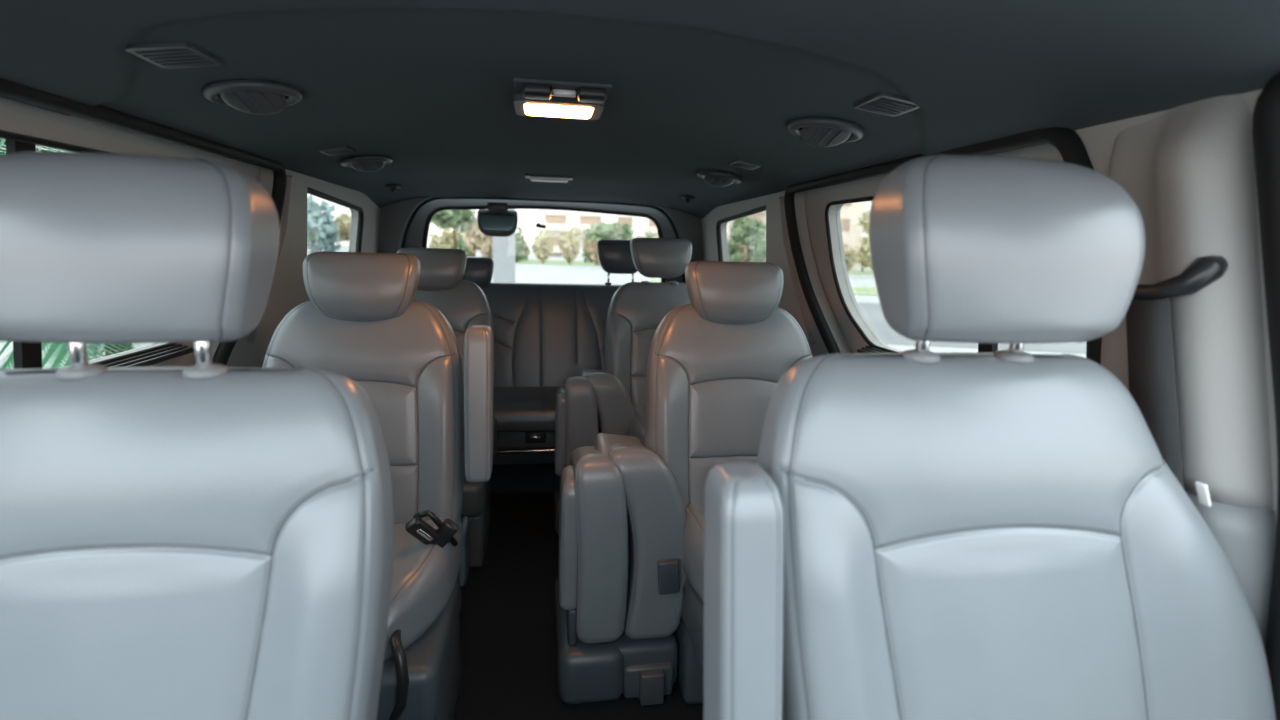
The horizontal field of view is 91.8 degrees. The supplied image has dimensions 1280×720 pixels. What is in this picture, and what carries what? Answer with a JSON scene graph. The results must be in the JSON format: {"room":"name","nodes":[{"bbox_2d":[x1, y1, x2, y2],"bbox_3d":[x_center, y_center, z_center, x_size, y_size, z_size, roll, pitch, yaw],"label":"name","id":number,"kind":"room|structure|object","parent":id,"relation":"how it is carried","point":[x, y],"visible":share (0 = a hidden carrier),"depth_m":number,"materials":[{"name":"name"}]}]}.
{"room":"vehicle interior","nodes":[
{"label":"vehicle interior","id":0,"kind":"room"},
{"bbox_2d":[195,166,379,367],"bbox_3d":[-1.151,0.097,1.847,0.192,1.385,2.850,0,10,-9],"label":"wall","id":1,"kind":"structure","parent":0,"point":[244,353],"depth_m":2.18,"materials":[{"name":"grey plastic"}]},
{"bbox_2d":[0,97,259,367],"bbox_3d":[-1.110,0.146,1.290,0.177,1.290,1.397,0,10,-9],"label":"door","id":2,"kind":"structure","parent":1,"relation":"in","point":[19,121],"depth_m":1.18,"materials":[{"name":"grey plastic"}]},
{"bbox_2d":[5,139,41,368],"bbox_3d":[-1.060,-0.190,1.189,0.060,0.410,1.026,0,10,-9],"label":"window frame","id":3,"kind":"structure","parent":2,"relation":"attached to","point":[26,355],"depth_m":1.05,"materials":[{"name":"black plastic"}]},
{"bbox_2d":[0,78,286,365],"bbox_3d":[-1.032,0.153,1.315,0.160,1.266,1.251,0,10,-9],"label":"trim","id":4,"kind":"structure","parent":1,"relation":"attached to","point":[98,113],"depth_m":1.20,"materials":[{"name":"black rubber"}]},
{"bbox_2d":[247,176,306,341],"bbox_3d":[-1.079,-0.315,1.865,0.064,0.474,0.379,0,10,-9],"label":"trim","id":5,"kind":"structure","parent":1,"relation":"attached to","point":[287,291],"depth_m":1.90,"materials":[{"name":"grey plastic"}]},
{"bbox_2d":[307,187,363,251],"bbox_3d":[-1.184,-0.471,2.378,0.078,0.335,0.718,0,10,-9],"label":"window","id":6,"kind":"structure","parent":1,"relation":"in","point":[311,191],"depth_m":2.57,"materials":[{"name":"black rubber"}]},
{"bbox_2d":[378,196,702,464],"bbox_3d":[-0.483,-0.142,3.222,1.860,1.400,0.060,0,10,-9],"label":"wall","id":7,"kind":"structure","parent":0,"point":[394,217],"depth_m":3.19,"materials":[{"name":"grey plastic"}]},
{"bbox_2d":[401,197,684,282],"bbox_3d":[-0.484,-0.284,3.228,1.506,1.104,0.026,0,10,-9],"label":"trim","id":8,"kind":"structure","parent":7,"relation":"attached to","point":[422,204],"depth_m":3.12,"materials":[{"name":"black rubber"}]},
{"bbox_2d":[404,199,682,282],"bbox_3d":[-0.497,-0.174,3.312,1.600,1.390,0.050,0,10,-9],"label":"door","id":9,"kind":"structure","parent":7,"relation":"in","point":[414,238],"depth_m":3.14,"materials":[{"name":"grey plastic"}]},
{"bbox_2d":[477,201,517,236],"bbox_3d":[-0.714,-0.706,3.109,0.198,0.172,0.074,0,10,-9],"label":"mirror","id":10,"kind":"object","parent":9,"relation":"attached to","point":[497,221],"visible":1,"depth_m":3.09,"materials":[{"name":"black plastic"}]},
{"bbox_2d":[479,214,514,230],"bbox_3d":[-0.710,-0.684,3.083,0.172,0.080,0.014,0,10,-9],"label":"mirror glass","id":11,"kind":"object","parent":10,"relation":"attached to","point":[487,222],"depth_m":3.08,"materials":[{"name":"black mirror"}]},
{"bbox_2d":[422,204,664,281],"bbox_3d":[-0.483,-0.548,3.219,1.269,0.504,0.024,0,10,-9],"label":"door frame","id":12,"kind":"structure","parent":7,"relation":"attached to","point":[434,211],"depth_m":3.17,"materials":[{"name":"black rubber"}]},
{"bbox_2d":[453,463,703,719],"bbox_3d":[-0.212,0.906,1.525,1.900,0.040,4.000,0,10,-9],"label":"floor","id":13,"kind":"structure","parent":0,"point":[508,646],"depth_m":1.90,"materials":[{"name":"black carpet"}]},
{"bbox_2d":[0,151,392,719],"bbox_3d":[-0.574,0.431,0.526,0.613,1.233,0.570,0,10,-9],"label":"seat","id":14,"kind":"object","parent":13,"relation":"on","point":[206,540],"visible":1,"depth_m":0.64,"materials":[{"name":"grey leather"}]},
{"bbox_2d":[262,251,492,719],"bbox_3d":[-0.631,0.330,1.389,0.561,1.120,0.581,1,10,-5],"label":"seat","id":15,"kind":"object","parent":13,"relation":"on","point":[361,321],"visible":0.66,"depth_m":1.48,"materials":[{"name":"grey leather"}]},
{"bbox_2d":[383,517,461,660],"bbox_3d":[-0.655,0.475,1.379,0.468,0.175,0.473,0,10,-9],"label":"seat cushion","id":16,"kind":"object","parent":15,"relation":"on","point":[426,572],"depth_m":1.30,"materials":[{"name":"grey leather"}]},
{"bbox_2d":[397,247,496,568],"bbox_3d":[-0.800,0.152,2.325,0.486,1.125,0.566,0,10,-9],"label":"seat","id":17,"kind":"object","parent":13,"relation":"on","point":[441,285],"visible":0.3,"depth_m":2.42,"materials":[{"name":"grey leather"}]},
{"bbox_2d":[462,239,637,452],"bbox_3d":[-0.422,0.039,2.840,1.380,1.185,0.544,0,10,-9],"label":"seat","id":18,"kind":"object","parent":13,"relation":"on","point":[544,333],"visible":0.41,"depth_m":2.92,"materials":[{"name":"grey leather"}]},
{"bbox_2d":[493,386,560,431],"bbox_3d":[-0.416,0.211,2.802,1.342,0.133,0.405,0,10,-9],"label":"seat cushion","id":19,"kind":"object","parent":18,"relation":"on","point":[515,408],"depth_m":2.61,"materials":[{"name":"grey leather"}]},
{"bbox_2d":[553,368,634,534],"bbox_3d":[-0.198,0.350,2.630,0.333,0.660,0.457,0,10,-9],"label":"seat","id":20,"kind":"object","parent":13,"relation":"on","point":[590,403],"visible":0.59,"depth_m":2.42,"materials":[{"name":"grey leather"}]},
{"bbox_2d":[562,376,598,466],"bbox_3d":[-0.251,0.287,2.577,0.134,0.490,0.342,0,10,-9],"label":"seat cushion","id":21,"kind":"object","parent":20,"relation":"on","point":[580,394],"depth_m":2.40,"materials":[{"name":"grey leather"}]},
{"bbox_2d":[555,433,686,705],"bbox_3d":[-0.063,0.518,1.725,0.333,0.660,0.457,0,10,-9],"label":"seat","id":22,"kind":"object","parent":13,"relation":"on","point":[621,578],"visible":0.99,"depth_m":1.54,"materials":[{"name":"grey leather"}]},
{"bbox_2d":[570,446,627,643],"bbox_3d":[-0.117,0.455,1.672,0.134,0.490,0.342,0,10,-9],"label":"seat cushion","id":23,"kind":"object","parent":22,"relation":"on","point":[598,474],"depth_m":1.51,"materials":[{"name":"grey leather"}]},
{"bbox_2d":[605,237,691,445],"bbox_3d":[0.103,0.101,2.562,0.472,1.192,0.633,0,10,-9],"label":"seat","id":24,"kind":"object","parent":13,"relation":"on","point":[635,312],"visible":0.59,"depth_m":2.60,"materials":[{"name":"grey leather"}]},
{"bbox_2d":[630,405,644,445],"bbox_3d":[0.142,0.289,2.522,0.393,0.175,0.473,0,10,-9],"label":"seat cushion","id":25,"kind":"object","parent":24,"relation":"on","point":[637,428],"depth_m":2.41,"materials":[{"name":"grey leather"}]},
{"bbox_2d":[645,261,811,703],"bbox_3d":[0.267,0.321,1.579,0.472,1.120,0.633,0,10,-9],"label":"seat","id":26,"kind":"object","parent":13,"relation":"on","point":[716,361],"visible":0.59,"depth_m":1.61,"materials":[{"name":"grey leather"}]},
{"bbox_2d":[682,503,703,601],"bbox_3d":[0.307,0.474,1.532,0.393,0.175,0.473,0,10,-9],"label":"seat cushion","id":27,"kind":"object","parent":26,"relation":"on","point":[693,537],"depth_m":1.48,"materials":[{"name":"grey leather"}]},
{"bbox_2d":[704,154,1275,719],"bbox_3d":[0.432,0.430,0.593,0.690,1.265,0.570,0,10,-9],"label":"seat","id":28,"kind":"object","parent":13,"relation":"on","point":[919,533],"visible":1,"depth_m":0.67,"materials":[{"name":"grey leather"}]},
{"bbox_2d":[0,0,1279,218],"bbox_3d":[-0.224,-0.523,1.607,1.623,0.155,3.140,0,10,-9],"label":"ceiling","id":29,"kind":"structure","parent":0,"point":[427,86],"depth_m":0.93,"materials":[{"name":"grey fabric"}]},
{"bbox_2d":[126,42,220,68],"bbox_3d":[-0.688,-0.450,0.918,0.085,0.016,0.100,0,10,-9],"label":"ceiling vent","id":30,"kind":"object","parent":29,"relation":"in","point":[168,55],"visible":1,"depth_m":0.91,"materials":[{"name":"grey plastic"}]},
{"bbox_2d":[201,79,302,114],"bbox_3d":[-0.707,-0.481,1.136,0.159,0.045,0.160,2,10,1],"label":"ceiling vent","id":31,"kind":"object","parent":29,"relation":"in","point":[258,97],"visible":1,"depth_m":1.12,"materials":[{"name":"grey plastic"}]},
{"bbox_2d":[319,146,355,155],"bbox_3d":[-0.873,-0.604,1.792,0.080,0.019,0.090,0,10,-9],"label":"ceiling vent","id":32,"kind":"object","parent":29,"relation":"in","point":[344,149],"visible":1,"depth_m":1.78,"materials":[{"name":"grey plastic"}]},
{"bbox_2d":[340,155,392,171],"bbox_3d":[-0.880,-0.635,1.996,0.158,0.047,0.160,2,10,1],"label":"ceiling vent","id":33,"kind":"object","parent":29,"relation":"in","point":[366,163],"visible":0.97,"depth_m":1.98,"materials":[{"name":"grey plastic"}]},
{"bbox_2d":[385,184,400,192],"bbox_3d":[-1.073,-0.742,2.697,0.050,0.036,0.090,0,10,-9],"label":"coat hook","id":34,"kind":"object","parent":29,"relation":"attached to","point":[393,187],"visible":1,"depth_m":2.67,"materials":[{"name":"black plastic"}]},
{"bbox_2d":[525,174,573,182],"bbox_3d":[-0.364,-0.730,2.493,0.190,0.022,0.100,0,10,-9],"label":"recessed light","id":35,"kind":"object","parent":29,"relation":"in","point":[534,177],"visible":1,"depth_m":2.45,"materials":[{"name":"grey plastic"}]},
{"bbox_2d":[530,176,568,182],"bbox_3d":[-0.364,-0.726,2.489,0.150,0.016,0.075,0,10,-9],"label":"diffuser","id":36,"kind":"object","parent":35,"relation":"attached to","point":[562,179],"depth_m":2.46,"materials":[{"name":"white plastic"}]},
{"bbox_2d":[514,94,603,119],"bbox_3d":[-0.163,-0.504,1.240,0.172,0.016,0.148,0,10,-9],"label":"recessed light","id":37,"kind":"object","parent":29,"relation":"in","point":[556,107],"visible":0.87,"depth_m":1.21,"materials":[{"name":"grey plastic"}]},
{"bbox_2d":[524,103,592,118],"bbox_3d":[-0.163,-0.505,1.244,0.134,0.016,0.110,0,10,-9],"label":"diffuser","id":38,"kind":"object","parent":37,"relation":"attached to","point":[547,110],"depth_m":1.23,"materials":[{"name":"white plastic"}]},
{"bbox_2d":[513,78,611,103],"bbox_3d":[-0.136,-0.474,1.091,0.170,0.025,0.054,0,10,-9],"label":"switch panel","id":39,"kind":"object","parent":29,"relation":"attached to","point":[538,89],"visible":1,"depth_m":1.08,"materials":[{"name":"grey plastic"}]},
{"bbox_2d":[522,83,550,99],"bbox_3d":[-0.181,-0.472,1.089,0.050,0.020,0.045,0,10,-9],"label":"switch","id":40,"kind":"object","parent":39,"relation":"attached to","point":[540,91],"depth_m":1.07,"materials":[{"name":"black plastic"}]},
{"bbox_2d":[578,87,606,103],"bbox_3d":[-0.085,-0.472,1.104,0.050,0.020,0.045,0,10,-9],"label":"switch","id":41,"kind":"object","parent":39,"relation":"attached to","point":[585,94],"depth_m":1.08,"materials":[{"name":"black plastic"}]},
{"bbox_2d":[681,196,694,203],"bbox_3d":[0.223,-0.747,2.903,0.050,0.036,0.090,0,10,-9],"label":"coat hook","id":42,"kind":"object","parent":29,"relation":"attached to","point":[687,198],"visible":0.99,"depth_m":2.87,"materials":[{"name":"black plastic"}]},
{"bbox_2d":[697,170,741,186],"bbox_3d":[0.277,-0.632,2.161,0.159,0.047,0.160,6,11,21],"label":"ceiling vent","id":43,"kind":"object","parent":29,"relation":"in","point":[714,178],"visible":1,"depth_m":2.14,"materials":[{"name":"grey plastic"}]},
{"bbox_2d":[728,160,760,169],"bbox_3d":[0.317,-0.592,1.881,0.080,0.017,0.090,0,10,-9],"label":"ceiling vent","id":44,"kind":"object","parent":29,"relation":"in","point":[737,163],"visible":1,"depth_m":1.87,"materials":[{"name":"grey plastic"}]},
{"bbox_2d":[788,117,864,146],"bbox_3d":[0.392,-0.481,1.312,0.158,0.046,0.159,1,10,-4],"label":"ceiling vent","id":45,"kind":"object","parent":29,"relation":"in","point":[813,131],"visible":1,"depth_m":1.29,"materials":[{"name":"grey plastic"}]},
{"bbox_2d":[854,93,918,116],"bbox_3d":[0.438,-0.449,1.093,0.085,0.017,0.100,0,10,-9],"label":"ceiling vent","id":46,"kind":"object","parent":29,"relation":"in","point":[887,104],"visible":0.94,"depth_m":1.09,"materials":[{"name":"grey plastic"}]},
{"bbox_2d":[701,89,1277,523],"bbox_3d":[0.580,0.095,2.123,0.192,1.385,2.850,0,10,-9],"label":"wall","id":47,"kind":"structure","parent":0,"point":[1098,140],"depth_m":1.91,"materials":[{"name":"grey plastic"}]},
{"bbox_2d":[716,205,765,260],"bbox_3d":[0.445,-0.473,2.637,0.078,0.335,0.718,0,10,-9],"label":"window","id":48,"kind":"structure","parent":47,"relation":"in","point":[762,208],"depth_m":2.82,"materials":[{"name":"black rubber"}]},
{"bbox_2d":[766,196,814,343],"bbox_3d":[0.505,-0.317,2.117,0.064,0.474,0.379,0,10,-9],"label":"trim","id":49,"kind":"structure","parent":47,"relation":"attached to","point":[777,248],"depth_m":2.12,"materials":[{"name":"grey plastic"}]},
{"bbox_2d":[805,143,1063,353],"bbox_3d":[0.714,0.144,1.581,0.177,1.290,1.397,0,10,-9],"label":"door","id":50,"kind":"structure","parent":47,"relation":"in","point":[823,206],"depth_m":1.90,"materials":[{"name":"grey plastic"},{"name":"glass"},{"name":"black rubber"}]},
{"bbox_2d":[978,343,997,352],"bbox_3d":[0.697,-0.192,1.468,0.060,0.410,1.026,0,10,-9],"label":"window","id":51,"kind":"structure","parent":50,"relation":"attached to","point":[982,347],"depth_m":1.30,"materials":[{"name":"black glass"}]},
{"bbox_2d":[784,127,1101,364],"bbox_3d":[0.632,0.151,1.580,0.160,1.266,1.251,0,10,-9],"label":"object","id":52,"kind":"structure","parent":47,"relation":"attached to","point":[1071,147],"depth_m":1.43,"materials":[{"name":"black rubber"}]},
{"bbox_2d":[1126,255,1227,487],"bbox_3d":[0.663,0.148,0.799,0.045,0.560,0.178,-4,12,-26],"label":"belt","id":53,"kind":"object","parent":47,"relation":"hanging from","point":[1150,345],"visible":0.46,"depth_m":0.79,"materials":[{"name":"black woven fabric"},{"name":"plastic"}]},
{"bbox_2d":[1101,94,1273,509],"bbox_3d":[0.729,-0.113,0.811,0.162,0.549,0.264,0,10,-9],"label":"trim","id":54,"kind":"structure","parent":47,"relation":"attached to","point":[1188,170],"depth_m":0.75,"materials":[{"name":"grey plastic"}]},
{"bbox_2d":[1186,492,1275,648],"bbox_3d":[0.777,0.582,0.938,0.206,0.862,0.265,0,10,-9],"label":"trim","id":55,"kind":"structure","parent":47,"relation":"attached to","point":[1246,536],"depth_m":0.75,"materials":[{"name":"grey plastic"}]},
{"bbox_3d":[0.908,0.705,0.230,0.140,0.880,1.150,0,10,-9],"label":"wall","id":56,"kind":"structure","parent":0,"visible":0},
{"bbox_2d":[1252,71,1279,719],"bbox_3d":[0.847,0.411,0.242,0.176,1.298,1.205,0,10,-9],"label":"door seal","id":57,"kind":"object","parent":56,"relation":"attached to","point":[1266,113],"depth_m":0.70,"materials":[{"name":"black rubber"}]},
{"bbox_3d":[-0.489,-0.554,3.255,1.245,0.480,0.004,0,10,-9],"label":"window","id":58,"kind":"structure","parent":0,"visible":0},
{"bbox_2d":[536,223,545,227],"bbox_3d":[-0.512,-0.694,3.204,0.051,0.025,0.017,0,10,-9],"label":"clip","id":59,"kind":"object","parent":58,"relation":"attached to","point":[538,225],"visible":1,"depth_m":3.20,"materials":[{"name":"black plastic"}]},
{"label":"outside","id":60,"kind":"structure","parent":0,"visible":0},
{"bbox_2d":[0,246,1085,368],"bbox_3d":[-7.760,-7.422,48.861,300.000,0.001,220.000,0,10,-9],"label":"ground","id":61,"kind":"structure","parent":60,"point":[524,273],"depth_m":33.05,"materials":[{"name":"grey concrete"}]},
{"bbox_2d":[0,341,132,368],"bbox_3d":[-5.165,-0.285,6.151,2.359,1.391,2.476,0,10,-9],"label":"palm tree","id":62,"kind":"object","parent":61,"relation":"on","point":[60,346],"visible":0.02,"depth_m":5.33,"materials":[{"name":"green plant"}]},
{"bbox_2d":[0,138,146,368],"bbox_3d":[-3.540,-0.064,2.977,3.015,2.175,3.353,0,10,-9],"label":"palm tree","id":63,"kind":"object","parent":61,"relation":"on","point":[54,346],"visible":0.02,"depth_m":2.57,"materials":[{"name":"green plant"}]},
{"bbox_2d":[307,194,340,253],"bbox_3d":[-21.351,-8.520,40.023,3.902,4.538,3.425,0,10,-9],"label":"tree","id":64,"kind":"object","parent":61,"relation":"on","point":[321,232],"visible":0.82,"depth_m":39.69,"materials":[{"name":"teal plant"}]},
{"bbox_2d":[336,213,350,241],"bbox_3d":[-20.823,-8.823,44.686,3.341,3.493,2.691,8,12,33],"label":"tree","id":65,"kind":"object","parent":61,"relation":"on","point":[344,221],"visible":0.53,"depth_m":44.05,"materials":[{"name":"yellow plant"}]},
{"bbox_2d":[430,210,476,248],"bbox_3d":[-13.315,-9.231,42.970,3.585,5.326,4.114,3,10,7],"label":"tree","id":66,"kind":"object","parent":61,"relation":"on","point":[453,219],"visible":0.43,"depth_m":42.66,"materials":[{"name":"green plant"}]},
{"bbox_2d":[456,234,470,256],"bbox_3d":[-15.907,-9.987,55.315,1.642,2.481,1.257,5,11,17],"label":"shrub","id":67,"kind":"object","parent":61,"relation":"on","point":[461,245],"visible":0.5,"depth_m":55.10,"materials":[{"name":"green plant"}]},
{"bbox_2d":[462,225,484,256],"bbox_3d":[-16.790,-12.050,62.445,2.626,4.274,2.279,-5,12,-31],"label":"shrub","id":68,"kind":"object","parent":61,"relation":"on","point":[474,244],"visible":0.42,"depth_m":61.99,"materials":[{"name":"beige plant"}]},
{"bbox_2d":[467,218,492,257],"bbox_3d":[-10.851,-8.781,45.200,3.330,3.775,3.012,0,10,-9],"label":"tree","id":69,"kind":"object","parent":61,"relation":"on","point":[474,231],"visible":0.22,"depth_m":44.14,"materials":[{"name":"brown plant"}]},
{"bbox_2d":[479,241,492,256],"bbox_3d":[-13.246,-10.025,55.038,2.016,2.955,1.750,8,12,31],"label":"shrub","id":70,"kind":"object","parent":61,"relation":"on","point":[485,249],"visible":0.39,"depth_m":54.80,"materials":[{"name":"brown plant"}]},
{"bbox_2d":[515,236,525,262],"bbox_3d":[-10.813,-9.679,54.487,1.242,2.450,1.610,-7,13,-39],"label":"shrub","id":71,"kind":"object","parent":61,"relation":"on","point":[518,247],"visible":0.78,"depth_m":54.31,"materials":[{"name":"green plant"}]},
{"bbox_2d":[515,227,530,260],"bbox_3d":[-11.959,-11.461,61.583,2.271,3.456,1.752,2,10,1],"label":"shrub","id":72,"kind":"object","parent":61,"relation":"on","point":[526,247],"visible":0.38,"depth_m":61.29,"materials":[{"name":"green plant"}]},
{"bbox_2d":[582,234,593,262],"bbox_3d":[-4.659,-10.932,60.670,1.574,3.107,2.056,10,13,39],"label":"shrub","id":73,"kind":"object","parent":61,"relation":"on","point":[585,254],"visible":0.16,"depth_m":60.31,"materials":[{"name":"green plant"}]},
{"bbox_2d":[307,252,873,274],"bbox_3d":[-0.449,-9.505,61.360,117.013,0.030,48.075,0,10,-9],"label":"grass verge","id":74,"kind":"structure","parent":61,"relation":"on","point":[528,261],"depth_m":56.85,"materials":[{"name":"green plant"}]},
{"bbox_2d":[427,233,446,248],"bbox_3d":[-18.236,-10.248,55.887,2.003,2.424,1.293,7,12,29],"label":"shrub","id":75,"kind":"object","parent":74,"relation":"on","point":[439,242],"visible":0.59,"depth_m":55.59,"materials":[{"name":"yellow plant"}]},
{"bbox_2d":[438,227,460,248],"bbox_3d":[-19.217,-12.025,63.000,2.750,3.327,1.774,2,10,3],"label":"shrub","id":76,"kind":"object","parent":74,"relation":"on","point":[448,236],"visible":0.59,"depth_m":62.53,"materials":[{"name":"yellow plant"}]},
{"bbox_2d":[534,230,547,257],"bbox_3d":[-9.685,-11.281,61.115,1.633,3.060,2.530,-1,11,-12],"label":"shrub","id":77,"kind":"object","parent":74,"relation":"on","point":[542,235],"visible":0.05,"depth_m":60.40,"materials":[{"name":"yellow plant"}]},
{"bbox_2d":[531,233,555,262],"bbox_3d":[-8.415,-9.772,53.903,2.263,2.738,1.461,1,10,-2],"label":"shrub","id":78,"kind":"object","parent":74,"relation":"on","point":[542,249],"visible":1,"depth_m":53.70,"materials":[{"name":"yellow plant"}]},
{"bbox_2d":[557,226,582,261],"bbox_3d":[-6.863,-11.358,60.593,2.749,3.555,1.775,-3,11,-25],"label":"shrub","id":79,"kind":"object","parent":74,"relation":"on","point":[565,235],"visible":0.43,"depth_m":60.27,"materials":[{"name":"yellow plant"}]},
{"bbox_2d":[561,236,581,263],"bbox_3d":[-5.966,-9.503,53.647,2.012,2.434,1.299,-4,12,-29],"label":"shrub","id":80,"kind":"object","parent":74,"relation":"on","point":[569,251],"visible":1,"depth_m":53.44,"materials":[{"name":"yellow plant"}]},
{"bbox_2d":[844,245,859,270],"bbox_3d":[16.777,-8.167,50.131,1.234,2.313,1.912,-9,14,-44],"label":"shrub","id":81,"kind":"object","parent":74,"relation":"on","point":[850,255],"visible":0.62,"depth_m":49.87,"materials":[{"name":"yellow plant"}]},
{"bbox_2d":[856,237,870,270],"bbox_3d":[20.750,-9.668,56.758,1.674,3.117,2.570,1,10,-2],"label":"shrub","id":82,"kind":"object","parent":74,"relation":"on","point":[863,251],"visible":0.68,"depth_m":56.52,"materials":[{"name":"yellow plant"}]},
{"bbox_2d":[866,250,872,269],"bbox_3d":[19.132,-8.105,49.736,2.036,2.462,1.313,9,13,36],"label":"shrub","id":83,"kind":"object","parent":74,"relation":"on","point":[869,261],"visible":0.13,"depth_m":50.03,"materials":[{"name":"yellow plant"}]},
{"bbox_2d":[585,234,599,264],"bbox_3d":[-3.827,-9.455,53.295,2.032,2.977,1.763,6,11,24],"label":"shrub","id":84,"kind":"object","parent":61,"relation":"on","point":[592,247],"visible":0.53,"depth_m":53.07,"materials":[{"name":"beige plant"}]},
{"bbox_2d":[538,209,657,256],"bbox_3d":[-2.260,-22.420,94.733,25.800,13.400,13.510,1,10,-2],"label":"apartment building","id":85,"kind":"structure","parent":61,"relation":"on","point":[555,221],"depth_m":89.60,"materials":[{"name":"white paint"}]},
{"bbox_2d":[583,221,633,243],"bbox_3d":[-2.363,-8.590,46.183,3.902,3.516,3.276,0,10,-9],"label":"tree","id":86,"kind":"object","parent":61,"relation":"on","point":[597,232],"visible":0.88,"depth_m":45.15,"materials":[{"name":"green plant"}]},
{"bbox_2d":[646,230,655,237],"bbox_3d":[0.946,-9.402,52.805,2.118,3.232,1.653,-7,14,-40],"label":"shrub","id":87,"kind":"object","parent":61,"relation":"on","point":[647,234],"visible":0.04,"depth_m":52.63,"materials":[{"name":"green plant"}]},
{"bbox_2d":[727,236,742,261],"bbox_3d":[7.691,-8.952,51.520,1.606,3.170,2.098,5,11,20],"label":"shrub","id":88,"kind":"object","parent":61,"relation":"on","point":[733,249],"visible":0.65,"depth_m":51.04,"materials":[{"name":"green plant"}]},
{"bbox_2d":[727,235,746,261],"bbox_3d":[8.961,-10.164,58.314,2.306,3.326,1.981,5,11,20],"label":"shrub","id":89,"kind":"object","parent":61,"relation":"on","point":[741,247],"visible":0.18,"depth_m":57.88,"materials":[{"name":"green plant"}]},
{"bbox_2d":[727,211,765,261],"bbox_3d":[18.498,-19.295,89.400,11.800,10.300,13.510,4,10,11],"label":"apartment building","id":90,"kind":"structure","parent":61,"relation":"on","point":[761,216],"depth_m":84.52,"materials":[{"name":"beige paint"}]},
{"bbox_2d":[729,216,765,261],"bbox_3d":[7.779,-8.422,44.954,2.968,4.177,2.474,0,10,-9],"label":"tree","id":91,"kind":"object","parent":61,"relation":"on","point":[746,232],"visible":0.98,"depth_m":44.26,"materials":[{"name":"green plant"}]},
{"bbox_2d":[746,230,765,261],"bbox_3d":[11.159,-10.576,58.114,1.954,4.313,2.552,-7,14,-40],"label":"shrub","id":92,"kind":"object","parent":61,"relation":"on","point":[751,251],"visible":0.18,"depth_m":58.14,"materials":[{"name":"green plant"}]},
{"bbox_2d":[752,239,765,261],"bbox_3d":[10.047,-8.627,51.239,1.376,2.715,1.797,-1,11,-13],"label":"shrub","id":93,"kind":"object","parent":61,"relation":"on","point":[761,250],"visible":0.69,"depth_m":50.94,"materials":[{"name":"green plant"}]},
{"bbox_2d":[652,279,877,295],"bbox_3d":[16.564,-2.722,26.664,33.310,0.030,6.000,3,10,9],"label":"grass strip","id":94,"kind":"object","parent":61,"relation":"on","point":[868,291],"visible":0.12,"depth_m":27.50,"materials":[{"name":"green plant"}]},
{"bbox_2d":[840,201,871,266],"bbox_3d":[36.589,-20.080,79.160,24.800,16.500,13.510,6,11,23],"label":"apartment building","id":95,"kind":"structure","parent":61,"relation":"on","point":[850,213],"depth_m":78.26,"materials":[{"name":"beige"}]},
{"bbox_2d":[855,210,869,234],"bbox_3d":[17.201,-8.065,41.800,5.118,5.133,4.981,10,13,37],"label":"tree","id":96,"kind":"object","parent":61,"relation":"on","point":[866,216],"visible":0.02,"depth_m":42.46,"materials":[{"name":"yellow plant"}]},
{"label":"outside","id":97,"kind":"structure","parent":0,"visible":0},
{"bbox_2d":[857,302,1086,353],"bbox_3d":[2.319,-1.332,16.881,40.324,0.010,10.000,3,10,9],"label":"road","id":98,"kind":"structure","parent":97,"point":[873,313],"depth_m":12.02,"materials":[{"name":"grey asphalt"}]},
{"bbox_2d":[492,209,515,282],"bbox_3d":[-3.976,-4.365,18.084,0.900,5.200,0.900,0,10,-9],"label":"concrete column","id":99,"kind":"structure","parent":98,"relation":"on","point":[503,247],"depth_m":18.04,"materials":[{"name":"grey concrete"}]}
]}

